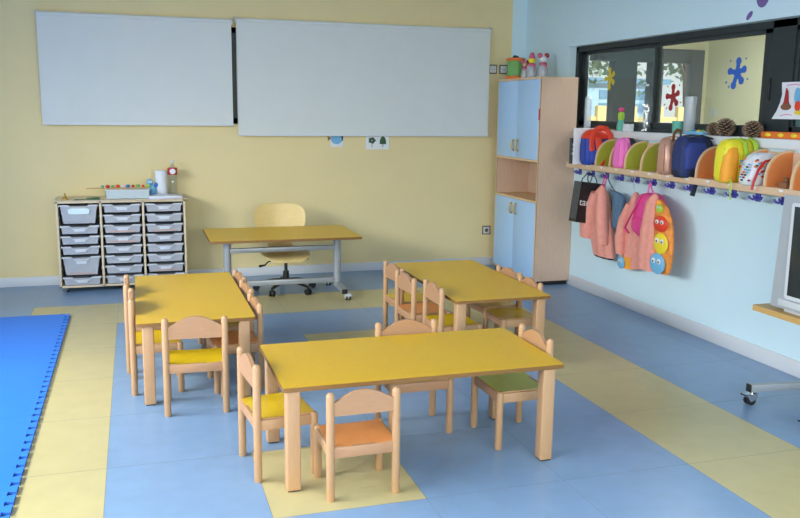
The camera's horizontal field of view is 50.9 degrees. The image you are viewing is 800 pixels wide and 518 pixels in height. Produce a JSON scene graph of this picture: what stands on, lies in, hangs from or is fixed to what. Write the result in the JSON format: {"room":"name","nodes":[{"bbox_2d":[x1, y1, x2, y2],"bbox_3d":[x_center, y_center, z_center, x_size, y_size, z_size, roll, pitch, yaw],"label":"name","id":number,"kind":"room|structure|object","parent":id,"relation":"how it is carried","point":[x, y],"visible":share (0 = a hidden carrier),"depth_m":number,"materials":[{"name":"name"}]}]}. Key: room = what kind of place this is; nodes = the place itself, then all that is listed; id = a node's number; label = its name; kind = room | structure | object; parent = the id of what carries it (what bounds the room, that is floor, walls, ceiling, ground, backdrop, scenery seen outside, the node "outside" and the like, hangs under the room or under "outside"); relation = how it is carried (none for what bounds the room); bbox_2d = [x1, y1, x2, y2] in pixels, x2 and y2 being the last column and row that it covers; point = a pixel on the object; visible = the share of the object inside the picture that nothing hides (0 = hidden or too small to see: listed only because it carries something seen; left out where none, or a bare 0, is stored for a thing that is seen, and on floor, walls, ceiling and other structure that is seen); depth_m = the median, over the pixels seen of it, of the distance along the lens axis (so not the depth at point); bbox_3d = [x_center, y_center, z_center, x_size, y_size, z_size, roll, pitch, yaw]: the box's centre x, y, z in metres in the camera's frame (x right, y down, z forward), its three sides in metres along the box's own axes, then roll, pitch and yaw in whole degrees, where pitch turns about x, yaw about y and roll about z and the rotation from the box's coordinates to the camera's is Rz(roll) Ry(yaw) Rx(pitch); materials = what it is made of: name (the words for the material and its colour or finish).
{"room":"kindergarten classroom","nodes":[
{"label":"kindergarten classroom","id":0,"kind":"room"},
{"bbox_2d":[0,0,708,277],"bbox_3d":[-0.799,-1.340,8.071,8.570,2.950,0.250,-2,11,-17],"label":"wall","id":1,"kind":"structure","parent":0,"point":[418,197],"depth_m":7.88,"materials":[{"name":"yellow paint"}]},
{"bbox_2d":[34,9,232,125],"bbox_3d":[-2.289,-1.655,7.365,1.632,0.955,0.077,-2,11,-17],"label":"whiteboard","id":2,"kind":"object","parent":1,"relation":"attached to","point":[95,68],"visible":1,"depth_m":7.33,"materials":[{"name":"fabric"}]},
{"bbox_2d":[231,27,237,123],"bbox_3d":[-1.109,-1.691,7.823,3.900,0.860,0.070,-2,11,-17],"label":"window","id":3,"kind":"structure","parent":1,"relation":"in","point":[233,29],"depth_m":7.66,"materials":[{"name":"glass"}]},
{"bbox_2d":[0,257,492,287],"bbox_3d":[-1.721,0.133,7.903,6.190,0.085,0.014,-2,11,-17],"label":"baseboard","id":4,"kind":"structure","parent":1,"relation":"attached to","point":[361,266],"depth_m":8.07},
{"bbox_2d":[328,136,342,146],"bbox_3d":[-0.617,-1.152,8.025,0.155,0.160,0.006,-2,11,-17],"label":"picture card","id":5,"kind":"object","parent":1,"relation":"attached to","point":[335,141],"visible":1,"depth_m":8.03,"materials":[{"name":"paper"}]},
{"bbox_2d":[234,16,491,136],"bbox_3d":[-0.300,-1.703,7.990,2.489,1.060,0.077,-2,11,-17],"label":"whiteboard","id":6,"kind":"object","parent":1,"relation":"attached to","point":[295,77],"visible":1,"depth_m":7.94,"materials":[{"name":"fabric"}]},
{"bbox_2d":[366,136,388,148],"bbox_3d":[-0.218,-1.201,8.143,0.230,0.275,0.006,-2,11,-17],"label":"picture card","id":7,"kind":"object","parent":1,"relation":"attached to","point":[372,142],"visible":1,"depth_m":8.15,"materials":[{"name":"paper"}]},
{"bbox_2d":[482,226,489,234],"bbox_3d":[0.888,-0.298,8.655,0.090,0.090,0.016,-2,11,-17],"label":"wall socket","id":8,"kind":"object","parent":1,"relation":"attached to","point":[485,229],"visible":1,"depth_m":8.65,"materials":[{"name":"white plastic"}]},
{"bbox_2d":[489,65,496,73],"bbox_3d":[0.926,-1.892,8.379,0.090,0.090,0.016,-2,11,-17],"label":"wall socket","id":9,"kind":"object","parent":1,"relation":"attached to","point":[493,68],"visible":1,"depth_m":8.38,"materials":[{"name":"white plastic"}]},
{"bbox_2d":[499,65,506,73],"bbox_3d":[1.036,-1.896,8.413,0.090,0.090,0.016,-2,11,-17],"label":"wall socket","id":10,"kind":"object","parent":1,"relation":"attached to","point":[502,68],"visible":0.87,"depth_m":8.40,"materials":[{"name":"white plastic"}]},
{"bbox_2d":[658,49,704,123],"bbox_3d":[2.987,-1.131,9.171,0.600,2.245,0.119,-2,11,-17],"label":"door","id":11,"kind":"structure","parent":1,"relation":"in","point":[694,59],"depth_m":9.07,"materials":[{"name":"white wood"}]},
{"bbox_2d":[0,265,799,517],"bbox_3d":[-0.738,1.049,3.320,7.125,0.100,9.520,-2,11,-17],"label":"floor","id":12,"kind":"structure","parent":0,"point":[652,419],"depth_m":4.11,"materials":[{"name":"blue laminate"}]},
{"bbox_2d":[0,314,69,517],"bbox_3d":[-2.394,1.031,2.981,1.854,0.014,6.718,-2,11,-17],"label":"foam mat","id":13,"kind":"object","parent":12,"relation":"on","point":[30,346],"visible":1,"depth_m":4.80,"materials":[{"name":"blue rubber"}]},
{"bbox_2d":[53,194,187,291],"bbox_3d":[-2.428,-0.147,7.409,1.092,0.791,0.394,-2,11,-17],"label":"storage unit","id":14,"kind":"object","parent":12,"relation":"on","point":[102,241],"visible":0.91,"depth_m":7.25,"materials":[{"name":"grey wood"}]},
{"bbox_2d":[74,197,99,199],"bbox_3d":[-2.654,-0.511,7.135,0.208,0.016,0.085,-4,11,-26],"label":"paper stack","id":15,"kind":"object","parent":14,"relation":"on","point":[91,198],"visible":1,"depth_m":7.13,"materials":[{"name":"green paper"}]},
{"bbox_2d":[105,188,149,198],"bbox_3d":[-2.363,-0.569,7.302,0.370,0.078,0.190,-2,11,-17],"label":"storage box","id":16,"kind":"object","parent":14,"relation":"on","point":[127,193],"visible":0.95,"depth_m":7.23,"materials":[{"name":"white plastic"}]},
{"bbox_2d":[87,184,149,188],"bbox_3d":[-2.452,-0.632,7.326,0.526,0.034,0.035,-2,11,-17],"label":"strip","id":17,"kind":"object","parent":16,"relation":"on","point":[127,185],"visible":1,"depth_m":7.33,"materials":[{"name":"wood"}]},
{"bbox_2d":[146,179,157,194],"bbox_3d":[-2.187,-0.630,7.421,0.069,0.159,0.100,8,13,37],"label":"toy","id":18,"kind":"object","parent":14,"relation":"on","point":[149,181],"visible":0.94,"depth_m":7.41,"materials":[{"name":"blue plastic"}]},
{"bbox_2d":[155,170,167,193],"bbox_3d":[-2.123,-0.673,7.477,0.106,0.229,0.106,-2,11,-17],"label":"paper roll","id":19,"kind":"object","parent":14,"relation":"on","point":[160,175],"visible":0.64,"depth_m":7.43,"materials":[{"name":"white paper"}]},
{"bbox_2d":[148,197,181,198],"bbox_3d":[-2.065,-0.542,7.364,0.280,0.011,0.200,-4,11,-23],"label":"paper stack","id":20,"kind":"object","parent":14,"relation":"on","point":[148,197],"visible":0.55,"depth_m":7.28,"materials":[{"name":"white paper"}]},
{"bbox_2d":[149,194,181,197],"bbox_3d":[-2.050,-0.554,7.366,0.270,0.011,0.200,-2,10,-13],"label":"paper stack","id":21,"kind":"object","parent":20,"relation":"on","point":[151,195],"visible":1,"depth_m":7.32,"materials":[{"name":"white paper"}]},
{"bbox_2d":[167,160,176,174],"bbox_3d":[-2.033,-0.726,7.516,0.087,0.322,0.090,-2,11,-17],"label":"water bottle","id":22,"kind":"object","parent":14,"relation":"on","point":[172,170],"visible":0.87,"depth_m":7.47,"materials":[{"name":"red plastic"}]},
{"bbox_2d":[123,274,168,373],"bbox_3d":[-1.541,0.383,5.169,0.285,0.549,0.335,-2,11,-17],"label":"chair","id":23,"kind":"object","parent":12,"relation":"on","point":[126,286],"visible":0.27,"depth_m":4.99,"materials":[{"name":"brown wood"}]},
{"bbox_2d":[128,288,184,395],"bbox_3d":[-1.388,0.453,4.783,0.285,0.549,0.335,-2,11,-17],"label":"chair","id":24,"kind":"object","parent":12,"relation":"on","point":[135,337],"visible":0.69,"depth_m":4.63,"materials":[{"name":"brown wood"}]},
{"bbox_2d":[135,272,255,405],"bbox_3d":[-1.281,0.439,5.134,0.625,0.457,1.325,-2,11,-17],"label":"table","id":25,"kind":"object","parent":12,"relation":"on","point":[174,297],"visible":0.74,"depth_m":4.82,"materials":[{"name":"yellow laminate"}]},
{"bbox_2d":[161,315,229,416],"bbox_3d":[-1.082,0.528,4.454,0.332,0.524,0.285,-2,10,-14],"label":"chair","id":26,"kind":"object","parent":12,"relation":"on","point":[191,327],"visible":1,"depth_m":4.32,"materials":[{"name":"brown wood"}]},
{"bbox_2d":[198,269,246,343],"bbox_3d":[-1.179,0.342,5.560,0.280,0.502,0.327,-3,11,-22],"label":"chair","id":27,"kind":"object","parent":12,"relation":"on","point":[237,276],"visible":0.14,"depth_m":5.61,"materials":[{"name":"brown wood"}]},
{"bbox_2d":[202,279,254,371],"bbox_3d":[-1.071,0.403,5.223,0.280,0.502,0.327,-3,11,-21],"label":"chair","id":28,"kind":"object","parent":12,"relation":"on","point":[244,287],"visible":0.23,"depth_m":5.20,"materials":[{"name":"brown wood"}]},
{"bbox_2d":[206,292,263,393],"bbox_3d":[-0.953,0.472,4.839,0.280,0.502,0.327,-3,11,-20],"label":"chair","id":29,"kind":"object","parent":12,"relation":"on","point":[257,308],"visible":0.61,"depth_m":4.74,"materials":[{"name":"brown wood"}]},
{"bbox_2d":[237,346,317,482],"bbox_3d":[-0.545,0.662,3.730,0.285,0.524,0.332,-4,11,-23],"label":"chair","id":30,"kind":"object","parent":12,"relation":"on","point":[263,412],"visible":0.73,"depth_m":3.64,"materials":[{"name":"brown wood"}]},
{"bbox_2d":[203,225,361,299],"bbox_3d":[-1.015,0.040,7.195,1.240,0.532,0.783,-2,11,-17],"label":"desk","id":31,"kind":"object","parent":12,"relation":"on","point":[225,236],"visible":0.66,"depth_m":7.08,"materials":[{"name":"yellow laminate"}]},
{"bbox_2d":[253,203,315,296],"bbox_3d":[-1.011,-0.092,7.365,0.562,0.730,0.618,-2,11,-17],"label":"office chair","id":32,"kind":"object","parent":12,"relation":"on","point":[270,214],"visible":0.72,"depth_m":7.53,"materials":[{"name":"brown wood"}]},
{"bbox_2d":[314,386,400,501],"bbox_3d":[-0.185,0.731,3.539,0.312,0.464,0.273,-3,11,-18],"label":"chair","id":33,"kind":"object","parent":12,"relation":"on","point":[368,437],"visible":1,"depth_m":3.43,"materials":[{"name":"brown wood"}]},
{"bbox_2d":[383,261,436,328],"bbox_3d":[0.069,0.283,5.916,0.285,0.524,0.332,-3,11,-22],"label":"chair","id":34,"kind":"object","parent":12,"relation":"on","point":[389,270],"visible":0.53,"depth_m":5.93,"materials":[{"name":"brown wood"}]},
{"bbox_2d":[260,328,563,492],"bbox_3d":[0.032,0.666,3.940,1.274,0.457,0.668,-2,11,-17],"label":"table","id":35,"kind":"object","parent":12,"relation":"on","point":[295,367],"visible":0.91,"depth_m":3.80,"materials":[{"name":"yellow laminate"}]},
{"bbox_2d":[374,318,453,432],"bbox_3d":[0.067,0.587,4.199,0.332,0.524,0.285,-2,11,-17],"label":"chair","id":36,"kind":"object","parent":12,"relation":"on","point":[405,326],"visible":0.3,"depth_m":4.16,"materials":[{"name":"brown wood"}]},
{"bbox_2d":[394,269,451,322],"bbox_3d":[0.151,0.343,5.582,0.285,0.524,0.332,-3,11,-21],"label":"chair","id":37,"kind":"object","parent":12,"relation":"on","point":[414,311],"visible":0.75,"depth_m":5.52,"materials":[{"name":"brown wood"}]},
{"bbox_2d":[422,279,481,331],"bbox_3d":[0.325,0.398,5.282,0.285,0.524,0.332,-2,11,-17],"label":"chair","id":38,"kind":"object","parent":12,"relation":"on","point":[445,322],"visible":0.52,"depth_m":5.20,"materials":[{"name":"brown wood"}]},
{"bbox_2d":[395,260,550,335],"bbox_3d":[0.436,0.353,5.740,0.630,0.457,1.305,-2,11,-17],"label":"table","id":39,"kind":"object","parent":12,"relation":"on","point":[464,282],"visible":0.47,"depth_m":5.44,"materials":[{"name":"yellow laminate"}]},
{"bbox_2d":[466,265,521,334],"bbox_3d":[0.640,0.315,5.841,0.280,0.502,0.327,-3,11,-22],"label":"chair","id":40,"kind":"object","parent":12,"relation":"on","point":[510,272],"visible":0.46,"depth_m":5.79,"materials":[{"name":"brown wood"}]},
{"bbox_2d":[470,323,553,449],"bbox_3d":[0.540,0.609,4.104,0.285,0.524,0.332,-3,11,-18],"label":"chair","id":41,"kind":"object","parent":12,"relation":"on","point":[519,387],"visible":0.78,"depth_m":4.06,"materials":[{"name":"brown wood"}]},
{"bbox_2d":[483,274,542,335],"bbox_3d":[0.733,0.375,5.509,0.280,0.502,0.327,-2,11,-17],"label":"chair","id":42,"kind":"object","parent":12,"relation":"on","point":[514,316],"visible":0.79,"depth_m":5.48,"materials":[{"name":"brown wood"}]},
{"bbox_2d":[493,76,578,284],"bbox_3d":[1.248,-0.761,8.013,0.402,1.878,0.920,-2,11,-17],"label":"tall cabinet","id":43,"kind":"object","parent":12,"relation":"on","point":[537,116],"visible":0.91,"depth_m":7.69,"materials":[{"name":"brown wood"}]},
{"bbox_2d":[505,55,525,78],"bbox_3d":[1.113,-1.844,8.088,0.192,0.224,0.192,-2,11,-17],"label":"canister","id":44,"kind":"object","parent":43,"relation":"on","point":[514,65],"visible":0.83,"depth_m":8.02,"materials":[{"name":"green plastic"}]},
{"bbox_2d":[521,60,528,77],"bbox_3d":[1.182,-1.795,7.959,0.074,0.181,0.072,5,11,25],"label":"doll","id":45,"kind":"object","parent":43,"relation":"on","point":[524,64],"visible":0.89,"depth_m":7.94,"materials":[{"name":"plastic"}]},
{"bbox_2d":[527,52,535,76],"bbox_3d":[1.234,-1.810,7.872,0.091,0.244,0.091,-2,11,-17],"label":"doll","id":46,"kind":"object","parent":43,"relation":"on","point":[531,73],"visible":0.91,"depth_m":7.84,"materials":[{"name":"plastic"}]},
{"bbox_2d":[538,53,548,76],"bbox_3d":[1.321,-1.785,7.766,0.096,0.234,0.093,5,11,25],"label":"doll","id":47,"kind":"object","parent":43,"relation":"on","point":[543,58],"visible":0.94,"depth_m":7.74,"materials":[{"name":"plastic"}]},
{"bbox_2d":[740,303,799,421],"bbox_3d":[2.239,0.577,4.433,0.624,0.515,0.850,-2,11,-17],"label":"trolley","id":48,"kind":"object","parent":12,"relation":"on","point":[750,397],"visible":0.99,"depth_m":4.61,"materials":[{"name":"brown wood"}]},
{"bbox_2d":[770,194,799,315],"bbox_3d":[2.318,0.012,4.324,0.383,0.635,0.700,-2,11,-17],"label":"television","id":49,"kind":"object","parent":48,"relation":"on","point":[785,294],"visible":1,"depth_m":4.50,"materials":[{"name":"grey plastic"},{"name":"black plastic"},{"name":"glass screen"}]},
{"bbox_2d":[525,0,799,361],"bbox_3d":[2.815,-0.585,4.049,0.220,2.950,9.720,-2,11,-17],"label":"wall","id":50,"kind":"structure","parent":0,"point":[724,257],"depth_m":6.03,"materials":[{"name":"paint"}]},
{"bbox_2d":[566,139,799,204],"bbox_3d":[2.236,-0.510,5.175,0.222,0.323,4.635,-2,11,-17],"label":"shelf","id":51,"kind":"object","parent":50,"relation":"attached to","point":[640,161],"visible":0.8,"depth_m":5.67,"materials":[{"name":"brown wood"}]},
{"bbox_2d":[569,138,573,163],"bbox_3d":[1.524,-0.920,7.144,0.180,0.215,0.026,-2,11,-17],"label":"magazine","id":52,"kind":"object","parent":51,"relation":"on","point":[571,139],"visible":0.12,"depth_m":7.11,"materials":[{"name":"paper"}]},
{"bbox_2d":[572,128,593,163],"bbox_3d":[1.558,-0.948,7.057,0.225,0.300,0.018,-2,11,-17],"label":"folder","id":53,"kind":"object","parent":51,"relation":"on","point":[578,132],"visible":0.49,"depth_m":7.02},
{"bbox_2d":[569,173,603,222],"bbox_3d":[1.584,-0.513,7.127,0.269,0.434,0.118,-3,11,-21],"label":"bag","id":54,"kind":"object","parent":51,"relation":"hanging from","point":[581,190],"visible":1,"depth_m":7.07,"materials":[{"name":"black paper"}]},
{"bbox_2d":[580,125,612,165],"bbox_3d":[1.633,-0.927,6.960,0.253,0.361,0.198,-2,11,-17],"label":"backpack","id":55,"kind":"object","parent":51,"relation":"on","point":[591,139],"visible":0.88,"depth_m":6.90,"materials":[{"name":"blue fabric"}]},
{"bbox_2d":[580,174,614,259],"bbox_3d":[1.661,-0.366,7.048,0.188,0.703,0.424,-2,11,-17],"label":"coat","id":56,"kind":"object","parent":51,"relation":"hanging from","point":[598,228],"visible":0.99,"depth_m":6.93,"materials":[{"name":"pink fabric"}]},
{"bbox_2d":[606,175,626,229],"bbox_3d":[1.750,-0.457,6.798,0.108,0.430,0.267,-2,11,-17],"label":"denim jacket","id":57,"kind":"object","parent":51,"relation":"hanging from","point":[618,199],"visible":0.78,"depth_m":6.73,"materials":[{"name":"blue fabric"}]},
{"bbox_2d":[612,137,636,167],"bbox_3d":[1.764,-0.825,6.568,0.162,0.244,0.171,-2,11,-17],"label":"backpack","id":58,"kind":"object","parent":51,"relation":"on","point":[621,146],"visible":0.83,"depth_m":6.52,"materials":[{"name":"pink fabric"}]},
{"bbox_2d":[615,180,639,269],"bbox_3d":[1.829,-0.273,6.613,0.156,0.719,0.282,-4,11,-24],"label":"coat","id":59,"kind":"object","parent":51,"relation":"hanging from","point":[626,244],"visible":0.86,"depth_m":6.61,"materials":[{"name":"pink fabric"}]},
{"bbox_2d":[624,184,665,235],"bbox_3d":[1.862,-0.378,6.342,0.166,0.436,0.408,-2,11,-17],"label":"backpack","id":60,"kind":"object","parent":51,"relation":"hanging from","point":[640,202],"visible":0.5,"depth_m":6.33,"materials":[{"name":"pink fabric"}]},
{"bbox_2d":[637,182,673,274],"bbox_3d":[1.860,-0.222,6.104,0.110,0.646,0.426,-1,10,-12],"label":"coat","id":61,"kind":"object","parent":51,"relation":"hanging from","point":[655,253],"visible":1,"depth_m":6.04,"materials":[{"name":"pink fabric"}]},
{"bbox_2d":[651,258,660,263],"bbox_3d":[1.840,0.014,6.049,0.010,0.040,0.110,-2,11,-17],"label":"googly eyes","id":62,"kind":"object","parent":61,"relation":"attached to","point":[653,260],"depth_m":6.05,"materials":[{"name":"white plastic"}]},
{"bbox_2d":[655,238,663,243],"bbox_3d":[1.850,-0.128,5.999,0.010,0.040,0.104,-2,11,-17],"label":"googly eyes","id":63,"kind":"object","parent":61,"relation":"attached to","point":[657,240],"depth_m":6.00,"materials":[{"name":"white plastic"}]},
{"bbox_2d":[656,128,681,174],"bbox_3d":[1.942,-0.759,5.939,0.203,0.327,0.193,-2,11,-17],"label":"backpack","id":64,"kind":"object","parent":51,"relation":"on","point":[665,148],"visible":0.63,"depth_m":5.90,"materials":[{"name":"gold fabric"}]},
{"bbox_2d":[671,134,712,196],"bbox_3d":[2.011,-0.644,5.756,0.280,0.416,0.182,-2,11,-17],"label":"backpack","id":65,"kind":"object","parent":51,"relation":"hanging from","point":[687,149],"visible":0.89,"depth_m":5.68,"materials":[{"name":"blue fabric"}]},
{"bbox_2d":[714,138,758,199],"bbox_3d":[2.143,-0.579,5.343,0.272,0.384,0.183,-2,11,-17],"label":"backpack","id":66,"kind":"object","parent":51,"relation":"on","point":[729,153],"visible":0.8,"depth_m":5.27,"materials":[{"name":"yellow fabric"}]},
{"bbox_2d":[739,152,774,189],"bbox_3d":[2.204,-0.539,5.142,0.244,0.220,0.164,-2,11,-17],"label":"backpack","id":67,"kind":"object","parent":51,"relation":"on","point":[755,164],"visible":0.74,"depth_m":5.09,"materials":[{"name":"fabric"}]},
{"bbox_2d":[778,177,789,188],"bbox_3d":[2.283,-0.450,4.969,0.060,0.065,0.070,-2,11,-17],"label":"wooden toy","id":68,"kind":"object","parent":51,"relation":"on","point":[785,184],"visible":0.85,"depth_m":4.95,"materials":[{"name":"orange wood"}]},
{"bbox_2d":[568,274,799,377],"bbox_3d":[2.822,0.900,3.835,0.014,0.100,8.410,-2,11,-17],"label":"baseboard","id":69,"kind":"structure","parent":50,"relation":"attached to","point":[788,365],"depth_m":6.02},
{"bbox_2d":[573,129,799,149],"bbox_3d":[2.291,-0.768,5.506,0.160,0.060,4.830,-2,11,-17],"label":"trim","id":70,"kind":"structure","parent":50,"relation":"attached to","point":[790,144],"depth_m":5.68,"materials":[{"name":"white plastic"}]},
{"bbox_2d":[616,107,624,130],"bbox_3d":[1.820,-1.151,6.921,0.068,0.190,0.068,-2,11,-17],"label":"bottle","id":71,"kind":"object","parent":70,"relation":"on","point":[621,114],"visible":0.97,"depth_m":6.90,"materials":[{"name":"teal plastic"}]},
{"bbox_2d":[623,124,633,130],"bbox_3d":[1.853,-1.067,6.824,0.060,0.058,0.072,-2,11,-17],"label":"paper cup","id":72,"kind":"object","parent":70,"relation":"on","point":[626,127],"visible":0.96,"depth_m":6.79,"materials":[{"name":"white paper"}]},
{"bbox_2d":[672,121,684,133],"bbox_3d":[2.051,-0.971,6.202,0.090,0.092,0.090,-2,11,-17],"label":"plant pot","id":73,"kind":"object","parent":70,"relation":"on","point":[675,124],"visible":0.88,"depth_m":6.17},
{"bbox_2d":[684,129,708,134],"bbox_3d":[2.122,-0.903,5.981,0.090,0.036,0.200,-2,11,-17],"label":"tray","id":74,"kind":"object","parent":70,"relation":"on","point":[696,132],"visible":0.95,"depth_m":5.94,"materials":[{"name":"blue plastic"}]},
{"bbox_2d":[706,122,718,134],"bbox_3d":[2.172,-0.902,5.821,0.105,0.090,0.105,-2,11,-17],"label":"pine cone","id":75,"kind":"object","parent":70,"relation":"on","point":[710,129],"visible":0.73,"depth_m":5.80,"materials":[{"name":"brown plant"}]},
{"bbox_2d":[714,118,735,135],"bbox_3d":[2.196,-0.892,5.676,0.148,0.119,0.147,-2,11,-17],"label":"pine cone","id":76,"kind":"object","parent":70,"relation":"on","point":[724,127],"visible":1,"depth_m":5.65,"materials":[{"name":"brown plant"}]},
{"bbox_2d":[741,121,763,136],"bbox_3d":[2.271,-0.837,5.411,0.137,0.107,0.136,-2,11,-17],"label":"pine cone","id":77,"kind":"object","parent":70,"relation":"on","point":[752,129],"visible":0.99,"depth_m":5.38,"materials":[{"name":"brown plant"}]},
{"bbox_2d":[761,131,799,139],"bbox_3d":[2.387,-0.750,5.119,0.078,0.042,0.480,-2,11,-17],"label":"toy","id":78,"kind":"object","parent":70,"relation":"on","point":[764,134],"visible":1,"depth_m":5.16,"materials":[{"name":"orange plastic"}]},
{"bbox_2d":[575,17,799,136],"bbox_3d":[2.353,-1.159,5.454,0.082,0.730,4.830,-2,11,-17],"label":"window","id":79,"kind":"structure","parent":50,"relation":"in","point":[781,63],"depth_m":5.63,"materials":[{"name":"black metal"}]},
{"bbox_2d":[605,67,614,89],"bbox_3d":[1.801,-1.550,7.223,0.002,0.193,0.163,-2,11,-17],"label":"window sticker","id":80,"kind":"object","parent":79,"relation":"attached to","point":[610,76],"visible":1,"depth_m":7.21,"materials":[{"name":"yellow plastic"}]},
{"bbox_2d":[664,84,680,110],"bbox_3d":[2.058,-1.219,6.341,0.002,0.201,0.215,-2,11,-17],"label":"window sticker","id":81,"kind":"object","parent":79,"relation":"attached to","point":[673,95],"visible":1,"depth_m":6.33,"materials":[{"name":"red plastic"}]},
{"bbox_2d":[725,57,747,88],"bbox_3d":[2.269,-1.250,5.658,0.002,0.211,0.229,-2,11,-17],"label":"window sticker","id":82,"kind":"object","parent":79,"relation":"attached to","point":[737,72],"visible":1,"depth_m":5.65,"materials":[{"name":"blue plastic"}]},
{"bbox_2d":[772,82,799,118],"bbox_3d":[2.412,-0.962,5.107,0.024,0.225,0.395,-2,11,-17],"label":"drawing","id":83,"kind":"object","parent":79,"relation":"attached to","point":[789,106],"visible":1,"depth_m":5.16,"materials":[{"name":"paper"}]},
{"bbox_2d":[795,119,799,126],"bbox_3d":[2.678,-0.965,4.438,0.002,0.560,1.560,-2,11,-17],"label":"sheet","id":84,"kind":"object","parent":79,"relation":"attached to","point":[797,120],"visible":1,"depth_m":5.18,"materials":[{"name":"white paper"}]},
{"bbox_2d":[746,11,752,19],"bbox_3d":[2.240,-1.560,5.389,0.002,0.054,0.057,-2,11,-17],"label":"sticker","id":85,"kind":"object","parent":50,"relation":"attached to","point":[750,13],"visible":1,"depth_m":5.39,"materials":[{"name":"purple plastic"}]},
{"bbox_2d":[757,0,767,7],"bbox_3d":[2.274,-1.640,5.268,0.002,0.124,0.110,-2,11,-17],"label":"sticker","id":86,"kind":"object","parent":50,"relation":"attached to","point":[761,3],"visible":1,"depth_m":5.28,"materials":[{"name":"purple plastic"}]},
{"bbox_2d":[703,35,765,124],"bbox_3d":[4.433,-0.825,6.092,0.200,2.750,7.070,-2,11,-17],"label":"wall","id":87,"kind":"structure","parent":0,"point":[741,104],"depth_m":8.72,"materials":[{"name":"yellow paint"}]},
{"bbox_2d":[711,109,715,115],"bbox_3d":[3.373,-1.578,9.042,0.012,0.080,0.080,-2,11,-17],"label":"light switch","id":88,"kind":"object","parent":87,"relation":"attached to","point":[713,111],"visible":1,"depth_m":9.03,"materials":[{"name":"white plastic"}]},
{"label":"outside","id":89,"kind":"structure","parent":0,"visible":0},
{"bbox_3d":[2.602,-5.452,41.471,90.000,0.200,61.820,-2,11,-17],"label":"ground","id":90,"kind":"structure","parent":89,"visible":0},
{"bbox_2d":[589,61,608,92],"bbox_3d":[3.965,-4.534,21.061,4.244,5.150,4.034,-2,11,-17],"label":"tree","id":91,"kind":"object","parent":90,"relation":"on","point":[595,65],"visible":0.06,"depth_m":20.37,"materials":[{"name":"green plant"}]},
{"bbox_2d":[587,77,670,116],"bbox_3d":[5.262,-5.159,31.094,7.100,2.900,5.400,-2,11,-17],"label":"building","id":92,"kind":"structure","parent":90,"relation":"on","point":[598,96],"depth_m":28.88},
{"bbox_2d":[587,106,683,122],"bbox_3d":[5.524,-2.195,17.336,8.800,1.860,0.120,-2,11,-17],"label":"fence","id":93,"kind":"object","parent":90,"relation":"on","point":[600,111],"visible":0.07,"depth_m":16.96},
{"bbox_2d":[606,63,686,106],"bbox_3d":[8.089,-5.035,23.761,4.719,5.293,4.621,-9,14,-43],"label":"tree","id":94,"kind":"object","parent":90,"relation":"on","point":[680,69],"visible":0.05,"depth_m":24.11,"materials":[{"name":"green plant"}]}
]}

